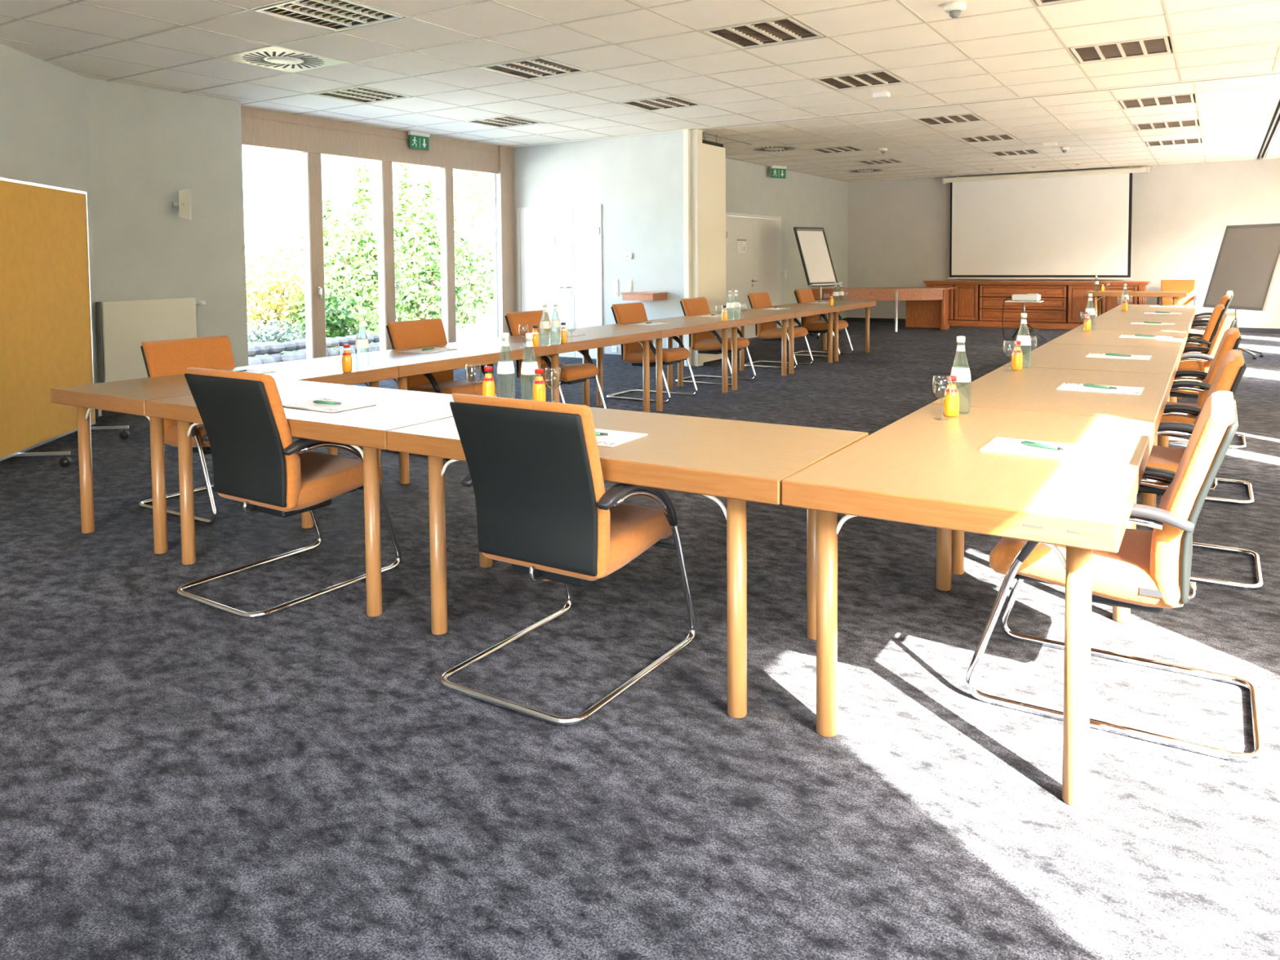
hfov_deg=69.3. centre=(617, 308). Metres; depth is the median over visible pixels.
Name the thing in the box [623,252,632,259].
thermostat
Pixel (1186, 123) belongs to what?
ceiling light
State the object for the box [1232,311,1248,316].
wall socket
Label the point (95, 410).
baseboard
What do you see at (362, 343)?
water bottle
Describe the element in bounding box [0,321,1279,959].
floor
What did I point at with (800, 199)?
wall
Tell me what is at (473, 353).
conference table
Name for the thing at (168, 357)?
chair
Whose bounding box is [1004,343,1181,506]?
conference table
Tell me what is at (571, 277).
door
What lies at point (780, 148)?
ceiling vent
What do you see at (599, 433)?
ballpoint pen
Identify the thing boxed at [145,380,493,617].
conference table
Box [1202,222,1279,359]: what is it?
flip chart
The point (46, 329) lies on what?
pinboard
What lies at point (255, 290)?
shrub
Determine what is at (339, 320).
shrub
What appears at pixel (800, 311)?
conference table
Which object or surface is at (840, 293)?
water bottle
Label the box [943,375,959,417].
juice bottle
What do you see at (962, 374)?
water bottle
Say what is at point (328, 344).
wine glass
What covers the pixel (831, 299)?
juice bottle
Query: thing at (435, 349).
notepad
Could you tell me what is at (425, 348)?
ballpoint pen
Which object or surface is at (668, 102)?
ceiling light
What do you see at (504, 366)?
label
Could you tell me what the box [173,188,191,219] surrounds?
wall speaker
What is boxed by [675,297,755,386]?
chair
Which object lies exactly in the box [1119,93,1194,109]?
ceiling light
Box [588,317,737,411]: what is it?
conference table
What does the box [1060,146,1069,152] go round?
smoke detector
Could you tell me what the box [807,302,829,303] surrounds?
notepad
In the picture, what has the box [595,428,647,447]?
notepad
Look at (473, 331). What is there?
ground
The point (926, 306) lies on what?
curved desk
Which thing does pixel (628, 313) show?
chair
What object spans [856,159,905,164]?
ceiling light
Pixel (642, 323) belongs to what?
notepad
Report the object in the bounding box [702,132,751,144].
trim
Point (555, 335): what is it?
notepad
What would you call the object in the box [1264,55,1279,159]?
window
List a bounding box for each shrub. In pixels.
[244,231,324,338]
[247,317,306,344]
[283,288,361,337]
[438,232,494,324]
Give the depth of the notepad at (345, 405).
3.99 m
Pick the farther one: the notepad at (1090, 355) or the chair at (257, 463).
the notepad at (1090, 355)
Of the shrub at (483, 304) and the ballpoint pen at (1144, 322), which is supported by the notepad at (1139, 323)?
the ballpoint pen at (1144, 322)
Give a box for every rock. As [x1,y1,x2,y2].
[248,343,259,356]
[248,356,262,365]
[252,342,269,355]
[255,355,276,364]
[265,342,284,354]
[269,353,281,362]
[280,351,306,362]
[282,341,297,351]
[292,338,306,351]
[294,348,306,355]
[325,337,339,347]
[326,347,343,356]
[334,336,348,346]
[336,346,355,354]
[344,334,362,345]
[350,344,359,353]
[356,333,373,343]
[359,343,377,353]
[371,333,379,342]
[373,342,379,351]
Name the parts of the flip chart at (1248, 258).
frame, leg, leg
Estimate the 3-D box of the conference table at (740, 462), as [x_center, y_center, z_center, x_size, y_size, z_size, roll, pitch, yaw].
[0.024,0.819,3.365,1.536,0.748,0.833,1,3,32]
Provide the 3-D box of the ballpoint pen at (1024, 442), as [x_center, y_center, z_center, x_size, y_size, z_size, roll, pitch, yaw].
[1.361,0.439,2.959,0.012,0.014,0.150,-3,4,-36]
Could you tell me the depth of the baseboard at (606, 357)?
12.74 m
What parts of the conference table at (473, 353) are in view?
leg, leg, leg, leg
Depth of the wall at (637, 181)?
12.54 m
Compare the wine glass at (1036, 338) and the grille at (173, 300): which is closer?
the wine glass at (1036, 338)
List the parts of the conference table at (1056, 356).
leg, leg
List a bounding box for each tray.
[808,283,840,286]
[1004,300,1043,302]
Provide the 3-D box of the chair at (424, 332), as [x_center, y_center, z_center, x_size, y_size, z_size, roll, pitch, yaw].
[-1.285,0.563,6.773,0.766,0.938,0.604,1,3,33]
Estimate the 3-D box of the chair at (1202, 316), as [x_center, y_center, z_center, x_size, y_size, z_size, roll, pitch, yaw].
[7.079,0.263,11.207,0.766,0.938,0.604,1,3,33]
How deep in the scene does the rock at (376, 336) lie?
14.40 m
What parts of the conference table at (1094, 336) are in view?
leg, leg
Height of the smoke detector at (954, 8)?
0.090 m
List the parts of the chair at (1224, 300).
seat, frame, armrest, armrest, backrest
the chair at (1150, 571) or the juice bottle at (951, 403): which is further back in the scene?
the juice bottle at (951, 403)
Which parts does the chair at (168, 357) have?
frame, seat, backrest, armrest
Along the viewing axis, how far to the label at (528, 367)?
4.01 m
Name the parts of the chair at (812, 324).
backrest, frame, armrest, seat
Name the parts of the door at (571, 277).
handle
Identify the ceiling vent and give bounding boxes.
[221,46,346,72]
[745,145,803,152]
[843,168,888,173]
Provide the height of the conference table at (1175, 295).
0.748 m
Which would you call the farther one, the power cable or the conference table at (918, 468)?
the power cable
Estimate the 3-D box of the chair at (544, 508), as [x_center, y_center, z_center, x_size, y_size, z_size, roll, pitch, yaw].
[-0.164,0.738,3.131,0.604,0.938,0.766,1,3,33]
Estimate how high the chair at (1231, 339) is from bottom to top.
0.938 m
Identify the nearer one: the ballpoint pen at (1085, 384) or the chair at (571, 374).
the ballpoint pen at (1085, 384)
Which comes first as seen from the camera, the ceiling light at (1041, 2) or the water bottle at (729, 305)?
the ceiling light at (1041, 2)
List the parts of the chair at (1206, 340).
seat, frame, armrest, armrest, backrest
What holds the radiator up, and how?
attached to the wall at (148, 145)
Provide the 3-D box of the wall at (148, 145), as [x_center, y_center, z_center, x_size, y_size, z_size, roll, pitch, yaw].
[-4.436,-0.666,9.049,0.300,3.220,1.580,1,3,33]
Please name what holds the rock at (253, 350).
on the rock at (265, 359)
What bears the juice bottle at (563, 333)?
on the conference table at (593, 338)
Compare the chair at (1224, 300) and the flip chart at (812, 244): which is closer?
the chair at (1224, 300)
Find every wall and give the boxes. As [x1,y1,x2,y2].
[0,44,99,416]
[87,77,248,416]
[513,131,684,359]
[683,128,702,366]
[725,158,848,327]
[848,149,1279,328]
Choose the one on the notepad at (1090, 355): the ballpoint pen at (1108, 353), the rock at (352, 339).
the ballpoint pen at (1108, 353)
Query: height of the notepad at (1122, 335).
0.006 m
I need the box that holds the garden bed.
[253,337,374,356]
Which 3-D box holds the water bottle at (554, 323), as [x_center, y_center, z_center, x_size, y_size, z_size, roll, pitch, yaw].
[-0.464,0.116,6.896,0.079,0.306,0.081,-1,3,-12]
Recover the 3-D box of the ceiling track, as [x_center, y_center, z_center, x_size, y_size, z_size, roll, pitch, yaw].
[8.902,-2.420,12.617,0.132,0.044,8.500,1,3,33]
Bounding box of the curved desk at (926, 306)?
[810,286,955,332]
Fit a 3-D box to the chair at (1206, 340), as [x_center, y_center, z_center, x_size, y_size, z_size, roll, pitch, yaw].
[4.981,0.436,8.163,0.766,0.938,0.604,1,3,33]
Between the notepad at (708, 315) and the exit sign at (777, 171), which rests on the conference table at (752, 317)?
the notepad at (708, 315)
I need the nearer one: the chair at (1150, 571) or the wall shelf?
the chair at (1150, 571)
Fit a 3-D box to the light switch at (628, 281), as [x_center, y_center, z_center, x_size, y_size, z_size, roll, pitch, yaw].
[0.155,-0.315,12.557,0.085,0.160,0.020,1,3,33]
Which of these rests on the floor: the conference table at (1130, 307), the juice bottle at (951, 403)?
the conference table at (1130, 307)
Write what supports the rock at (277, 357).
on the ground
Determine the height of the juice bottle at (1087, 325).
0.156 m
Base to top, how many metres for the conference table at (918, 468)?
0.748 m
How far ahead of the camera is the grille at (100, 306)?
8.33 m
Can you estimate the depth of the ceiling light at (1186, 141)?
13.72 m
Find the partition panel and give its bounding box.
[702,131,725,364]
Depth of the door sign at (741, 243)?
15.74 m
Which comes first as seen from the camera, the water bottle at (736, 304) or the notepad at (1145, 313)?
the water bottle at (736, 304)
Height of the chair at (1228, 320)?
0.938 m
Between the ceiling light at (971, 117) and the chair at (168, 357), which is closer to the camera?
the chair at (168, 357)
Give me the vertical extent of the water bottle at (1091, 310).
0.306 m
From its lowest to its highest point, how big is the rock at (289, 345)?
0.142 m
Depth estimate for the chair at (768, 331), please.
11.82 m
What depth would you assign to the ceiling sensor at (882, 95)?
9.33 m
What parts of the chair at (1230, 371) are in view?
seat, armrest, armrest, frame, backrest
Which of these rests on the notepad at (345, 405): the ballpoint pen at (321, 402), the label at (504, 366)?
the ballpoint pen at (321, 402)
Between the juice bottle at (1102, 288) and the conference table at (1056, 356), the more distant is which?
the juice bottle at (1102, 288)
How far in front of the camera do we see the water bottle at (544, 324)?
6.76 m
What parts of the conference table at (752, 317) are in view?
leg, leg, leg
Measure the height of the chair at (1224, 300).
0.938 m
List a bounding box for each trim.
[510,71,1279,147]
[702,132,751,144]
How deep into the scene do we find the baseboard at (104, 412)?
8.46 m
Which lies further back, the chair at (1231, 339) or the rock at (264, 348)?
the rock at (264, 348)
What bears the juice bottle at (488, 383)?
on the conference table at (367, 428)
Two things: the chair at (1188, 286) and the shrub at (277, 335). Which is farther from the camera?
the chair at (1188, 286)
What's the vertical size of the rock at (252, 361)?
0.190 m
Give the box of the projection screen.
[942,166,1149,279]
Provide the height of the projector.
0.120 m
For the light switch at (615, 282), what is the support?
attached to the wall at (637, 181)
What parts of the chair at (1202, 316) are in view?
seat, frame, armrest, armrest, backrest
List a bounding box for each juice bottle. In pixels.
[342,343,352,372]
[482,366,495,396]
[531,325,539,346]
[533,368,546,401]
[560,322,567,343]
[721,305,727,320]
[829,293,833,306]
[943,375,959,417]
[1011,341,1022,369]
[1083,311,1091,330]
[1100,282,1104,291]
[1121,297,1127,311]
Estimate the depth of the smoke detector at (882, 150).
14.03 m
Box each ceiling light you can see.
[254,0,402,31]
[311,86,410,103]
[464,115,543,128]
[478,57,586,79]
[618,95,703,111]
[702,16,823,48]
[808,146,866,153]
[813,70,906,90]
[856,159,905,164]
[915,113,984,125]
[956,133,1017,142]
[989,149,1041,156]
[1035,0,1076,5]
[1070,36,1170,63]
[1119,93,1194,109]
[1134,119,1197,130]
[1146,137,1200,146]
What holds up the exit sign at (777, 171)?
attached to the ceiling at (1233, 116)
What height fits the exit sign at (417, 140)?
0.215 m
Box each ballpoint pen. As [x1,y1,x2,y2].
[313,400,341,404]
[422,347,434,351]
[595,431,608,435]
[1021,440,1066,451]
[1083,383,1116,389]
[1105,352,1131,356]
[1134,333,1155,337]
[1143,321,1161,323]
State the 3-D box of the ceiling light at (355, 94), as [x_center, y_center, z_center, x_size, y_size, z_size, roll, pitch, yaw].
[-2.553,-2.188,9.228,0.670,0.136,0.676,1,3,33]
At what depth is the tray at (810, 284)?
16.11 m
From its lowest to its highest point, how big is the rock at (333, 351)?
0.198 m
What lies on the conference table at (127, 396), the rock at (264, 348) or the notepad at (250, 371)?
the notepad at (250, 371)
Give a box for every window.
[240,106,515,359]
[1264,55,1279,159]
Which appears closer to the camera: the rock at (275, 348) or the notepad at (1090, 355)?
the notepad at (1090, 355)
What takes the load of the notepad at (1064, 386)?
on the conference table at (1027, 388)
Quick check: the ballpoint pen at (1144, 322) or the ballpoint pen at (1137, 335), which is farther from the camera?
the ballpoint pen at (1144, 322)
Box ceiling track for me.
[1254,93,1279,159]
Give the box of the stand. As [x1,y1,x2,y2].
[1004,300,1045,340]
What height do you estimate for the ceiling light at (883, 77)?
0.136 m
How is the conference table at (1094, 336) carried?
on the floor
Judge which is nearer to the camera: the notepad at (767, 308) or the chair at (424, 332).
the chair at (424, 332)
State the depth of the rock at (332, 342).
13.62 m
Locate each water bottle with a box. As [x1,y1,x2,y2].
[355,316,368,348]
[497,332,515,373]
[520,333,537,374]
[539,303,550,328]
[550,303,560,327]
[726,290,733,308]
[733,289,740,307]
[832,282,838,296]
[838,282,844,295]
[950,336,970,382]
[1015,312,1031,345]
[1084,293,1095,315]
[1093,274,1098,284]
[1120,284,1128,299]
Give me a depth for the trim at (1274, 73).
10.05 m
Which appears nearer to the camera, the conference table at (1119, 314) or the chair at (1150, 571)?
the chair at (1150, 571)
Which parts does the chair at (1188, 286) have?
armrest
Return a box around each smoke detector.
[879,147,887,153]
[943,0,966,17]
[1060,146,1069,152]
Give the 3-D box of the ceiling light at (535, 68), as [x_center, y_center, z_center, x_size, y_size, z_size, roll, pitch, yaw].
[-0.735,-2.145,8.049,0.670,0.136,0.676,1,3,33]
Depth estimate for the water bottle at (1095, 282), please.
16.56 m
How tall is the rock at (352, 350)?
0.190 m
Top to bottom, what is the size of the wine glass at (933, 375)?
0.165 m
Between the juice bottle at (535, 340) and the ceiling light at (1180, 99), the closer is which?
the juice bottle at (535, 340)
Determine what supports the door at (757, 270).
attached to the wall at (800, 199)
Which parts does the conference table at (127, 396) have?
leg, leg, leg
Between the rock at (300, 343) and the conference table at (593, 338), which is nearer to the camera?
the conference table at (593, 338)
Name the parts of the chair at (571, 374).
backrest, armrest, seat, frame, armrest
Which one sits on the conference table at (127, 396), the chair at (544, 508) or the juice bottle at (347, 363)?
the juice bottle at (347, 363)
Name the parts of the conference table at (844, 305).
leg, leg, leg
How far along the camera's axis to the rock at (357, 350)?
13.92 m
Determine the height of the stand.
0.643 m
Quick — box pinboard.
[0,177,129,467]
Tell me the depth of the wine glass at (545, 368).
3.92 m
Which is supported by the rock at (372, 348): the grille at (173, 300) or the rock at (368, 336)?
the rock at (368, 336)
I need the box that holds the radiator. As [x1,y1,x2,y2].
[95,297,205,382]
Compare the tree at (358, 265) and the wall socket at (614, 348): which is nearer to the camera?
the wall socket at (614, 348)
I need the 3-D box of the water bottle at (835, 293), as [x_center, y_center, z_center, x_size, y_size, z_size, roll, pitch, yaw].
[2.910,-0.192,12.363,0.079,0.306,0.081,0,3,5]
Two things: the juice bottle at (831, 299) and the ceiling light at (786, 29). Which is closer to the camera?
the ceiling light at (786, 29)
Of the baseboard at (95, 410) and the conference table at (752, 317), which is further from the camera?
the conference table at (752, 317)
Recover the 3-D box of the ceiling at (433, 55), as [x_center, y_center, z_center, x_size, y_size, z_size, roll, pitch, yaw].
[-1.525,-1.960,5.509,9.412,0.034,13.219,1,3,33]
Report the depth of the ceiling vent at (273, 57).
7.58 m
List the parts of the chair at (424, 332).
backrest, armrest, frame, seat, armrest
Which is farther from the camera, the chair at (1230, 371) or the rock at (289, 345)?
the rock at (289, 345)
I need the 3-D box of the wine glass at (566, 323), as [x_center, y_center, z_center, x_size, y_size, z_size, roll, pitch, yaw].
[-0.354,0.177,7.066,0.073,0.165,0.073,1,3,33]
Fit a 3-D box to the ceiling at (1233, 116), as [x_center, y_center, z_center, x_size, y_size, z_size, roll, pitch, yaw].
[5.333,-2.481,14.568,7.995,0.034,9.230,1,3,33]
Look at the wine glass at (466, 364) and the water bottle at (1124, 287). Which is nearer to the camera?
the wine glass at (466, 364)
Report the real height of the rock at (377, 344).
0.193 m
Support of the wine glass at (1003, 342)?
on the conference table at (1027, 388)
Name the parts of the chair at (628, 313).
backrest, frame, armrest, seat, armrest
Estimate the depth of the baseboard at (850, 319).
16.49 m
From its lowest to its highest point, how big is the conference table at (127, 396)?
0.748 m
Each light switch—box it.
[613,279,618,296]
[626,279,631,290]
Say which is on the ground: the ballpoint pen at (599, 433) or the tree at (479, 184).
the tree at (479, 184)
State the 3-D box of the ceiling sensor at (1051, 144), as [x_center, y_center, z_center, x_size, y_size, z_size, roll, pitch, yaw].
[6.333,-2.402,13.571,0.180,0.050,0.100,1,3,33]
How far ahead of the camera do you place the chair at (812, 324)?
13.11 m
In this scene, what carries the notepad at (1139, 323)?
on the conference table at (1184, 326)
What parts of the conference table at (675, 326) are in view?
leg, leg, leg, leg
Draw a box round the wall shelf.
[621,291,667,301]
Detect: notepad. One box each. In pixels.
[236,368,275,373]
[283,398,376,412]
[398,346,457,353]
[539,333,585,337]
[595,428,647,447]
[629,322,668,325]
[696,314,728,316]
[761,307,790,309]
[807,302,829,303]
[979,436,1108,462]
[1056,382,1144,395]
[1084,353,1151,359]
[1119,334,1172,339]
[1130,322,1174,325]
[1144,311,1182,314]
[1149,305,1182,306]
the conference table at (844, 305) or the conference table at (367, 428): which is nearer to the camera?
the conference table at (367, 428)
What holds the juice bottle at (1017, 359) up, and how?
on the conference table at (1027, 388)
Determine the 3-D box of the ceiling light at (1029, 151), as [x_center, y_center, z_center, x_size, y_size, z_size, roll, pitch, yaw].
[6.360,-2.552,14.816,0.670,0.136,0.676,1,3,33]
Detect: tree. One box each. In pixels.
[284,163,418,334]
[342,163,493,328]
[432,169,493,312]
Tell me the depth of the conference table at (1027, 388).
4.14 m
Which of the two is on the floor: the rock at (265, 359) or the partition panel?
the partition panel
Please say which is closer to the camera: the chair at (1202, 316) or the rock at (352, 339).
the chair at (1202, 316)
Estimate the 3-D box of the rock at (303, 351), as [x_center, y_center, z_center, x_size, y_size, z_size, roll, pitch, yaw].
[-4.472,0.687,13.175,0.269,0.205,0.368,0,3,18]
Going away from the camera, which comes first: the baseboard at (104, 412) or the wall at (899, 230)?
the baseboard at (104, 412)
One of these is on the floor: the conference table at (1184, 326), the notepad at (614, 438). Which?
the conference table at (1184, 326)
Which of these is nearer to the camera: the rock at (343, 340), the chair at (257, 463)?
the chair at (257, 463)
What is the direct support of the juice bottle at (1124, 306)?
on the conference table at (1119, 314)
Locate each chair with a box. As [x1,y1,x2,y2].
[137,335,235,524]
[176,366,401,619]
[382,318,496,460]
[440,393,696,726]
[504,310,606,408]
[606,302,697,403]
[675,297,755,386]
[744,292,813,368]
[794,288,853,357]
[965,391,1264,763]
[1137,327,1254,504]
[1137,349,1263,590]
[1157,280,1197,305]
[1168,312,1246,448]
[1177,303,1225,371]
[1184,295,1230,347]
[1189,290,1233,337]
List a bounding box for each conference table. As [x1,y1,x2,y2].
[50,359,398,554]
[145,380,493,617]
[311,340,555,484]
[386,406,868,718]
[474,327,661,412]
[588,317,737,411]
[670,310,795,390]
[731,304,839,373]
[781,404,1155,808]
[783,300,875,361]
[929,365,1171,574]
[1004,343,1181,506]
[1045,328,1186,447]
[1074,318,1191,402]
[1084,290,1187,318]
[1094,310,1194,325]
[1110,304,1196,315]
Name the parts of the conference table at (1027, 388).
leg, leg, leg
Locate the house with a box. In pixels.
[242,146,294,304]
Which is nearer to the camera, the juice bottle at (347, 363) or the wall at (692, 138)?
the juice bottle at (347, 363)
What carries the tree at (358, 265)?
on the ground
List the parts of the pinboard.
felt panel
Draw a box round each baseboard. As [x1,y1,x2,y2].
[94,408,98,417]
[102,409,120,416]
[604,353,684,364]
[786,317,848,328]
[848,317,1279,333]
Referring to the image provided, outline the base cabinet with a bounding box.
[923,280,1150,329]
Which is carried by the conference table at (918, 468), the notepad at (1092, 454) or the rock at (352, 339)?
the notepad at (1092, 454)
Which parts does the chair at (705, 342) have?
backrest, frame, armrest, seat, armrest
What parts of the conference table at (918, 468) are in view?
leg, leg, leg, leg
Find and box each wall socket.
[612,346,617,352]
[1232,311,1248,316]
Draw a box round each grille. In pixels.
[95,302,104,381]
[97,297,178,302]
[179,190,189,217]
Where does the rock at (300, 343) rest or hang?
on the rock at (303, 351)
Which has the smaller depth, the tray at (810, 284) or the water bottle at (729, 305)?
the water bottle at (729, 305)
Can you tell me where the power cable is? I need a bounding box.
[1001,297,1046,341]
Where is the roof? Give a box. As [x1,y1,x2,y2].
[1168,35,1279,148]
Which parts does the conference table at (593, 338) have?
leg, leg, leg, leg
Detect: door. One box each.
[516,204,603,359]
[725,212,781,338]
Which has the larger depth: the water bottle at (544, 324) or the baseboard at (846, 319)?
the baseboard at (846, 319)
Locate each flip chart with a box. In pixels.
[793,226,840,338]
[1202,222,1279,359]
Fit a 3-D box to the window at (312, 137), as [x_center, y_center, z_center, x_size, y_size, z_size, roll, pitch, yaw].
[-2.831,-0.727,11.716,0.189,3.042,4.640,1,3,33]
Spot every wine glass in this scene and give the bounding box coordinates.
[326,344,339,374]
[465,364,481,395]
[544,368,561,387]
[566,323,576,342]
[932,375,951,419]
[1002,342,1017,371]
[1023,337,1036,364]
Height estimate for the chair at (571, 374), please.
0.938 m
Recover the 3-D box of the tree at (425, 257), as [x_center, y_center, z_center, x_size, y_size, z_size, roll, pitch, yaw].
[-4.272,-1.337,19.803,3.065,3.742,3.246,1,3,33]
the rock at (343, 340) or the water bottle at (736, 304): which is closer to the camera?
the water bottle at (736, 304)
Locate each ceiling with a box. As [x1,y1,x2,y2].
[0,0,1279,146]
[581,74,1279,182]
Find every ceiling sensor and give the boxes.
[872,91,890,98]
[1042,142,1057,146]
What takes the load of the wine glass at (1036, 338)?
on the conference table at (1056, 356)
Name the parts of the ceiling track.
rail, rail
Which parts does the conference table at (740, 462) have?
leg, leg, leg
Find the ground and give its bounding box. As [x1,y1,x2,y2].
[246,278,494,342]
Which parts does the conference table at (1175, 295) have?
leg, leg, leg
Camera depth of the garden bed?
13.44 m
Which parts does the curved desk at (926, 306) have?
leg, panel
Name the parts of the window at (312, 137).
handle, handle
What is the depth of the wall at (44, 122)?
7.59 m
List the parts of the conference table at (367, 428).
leg, leg, leg, leg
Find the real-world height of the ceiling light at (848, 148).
0.136 m
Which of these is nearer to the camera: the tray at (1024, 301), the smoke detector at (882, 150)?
the smoke detector at (882, 150)
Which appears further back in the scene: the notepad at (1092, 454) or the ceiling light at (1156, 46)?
the ceiling light at (1156, 46)
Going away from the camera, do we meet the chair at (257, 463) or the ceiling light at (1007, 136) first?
the chair at (257, 463)
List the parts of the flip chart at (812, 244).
frame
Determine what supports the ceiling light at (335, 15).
attached to the ceiling at (433, 55)
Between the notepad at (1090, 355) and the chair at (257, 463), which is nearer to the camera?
the chair at (257, 463)
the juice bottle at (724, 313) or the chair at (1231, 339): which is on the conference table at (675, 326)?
the juice bottle at (724, 313)
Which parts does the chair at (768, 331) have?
backrest, frame, seat, armrest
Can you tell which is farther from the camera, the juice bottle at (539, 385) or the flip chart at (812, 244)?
the flip chart at (812, 244)
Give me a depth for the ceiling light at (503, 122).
11.12 m
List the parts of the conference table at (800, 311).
leg, leg, leg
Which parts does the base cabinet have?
door, door, door, door, corner post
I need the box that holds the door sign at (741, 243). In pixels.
[737,239,746,253]
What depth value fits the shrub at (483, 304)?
21.40 m
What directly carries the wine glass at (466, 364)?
on the conference table at (367, 428)
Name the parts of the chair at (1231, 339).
seat, armrest, armrest, backrest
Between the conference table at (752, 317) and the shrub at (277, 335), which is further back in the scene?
the shrub at (277, 335)
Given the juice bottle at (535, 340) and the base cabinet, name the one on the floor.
the base cabinet
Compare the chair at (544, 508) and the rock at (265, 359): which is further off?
the rock at (265, 359)
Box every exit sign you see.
[408,130,430,151]
[770,165,786,178]
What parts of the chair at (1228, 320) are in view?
seat, armrest, armrest, backrest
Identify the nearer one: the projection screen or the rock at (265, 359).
the rock at (265, 359)
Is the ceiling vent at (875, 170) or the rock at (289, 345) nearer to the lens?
the rock at (289, 345)
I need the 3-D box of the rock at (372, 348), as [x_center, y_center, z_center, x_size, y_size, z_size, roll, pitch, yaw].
[-3.807,0.633,14.108,0.239,0.199,0.374,1,3,27]
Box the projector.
[1011,293,1040,301]
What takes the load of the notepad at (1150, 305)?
on the conference table at (1130, 307)
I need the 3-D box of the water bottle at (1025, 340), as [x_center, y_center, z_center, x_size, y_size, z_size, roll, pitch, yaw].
[2.263,0.179,5.163,0.079,0.306,0.079,-3,4,-36]

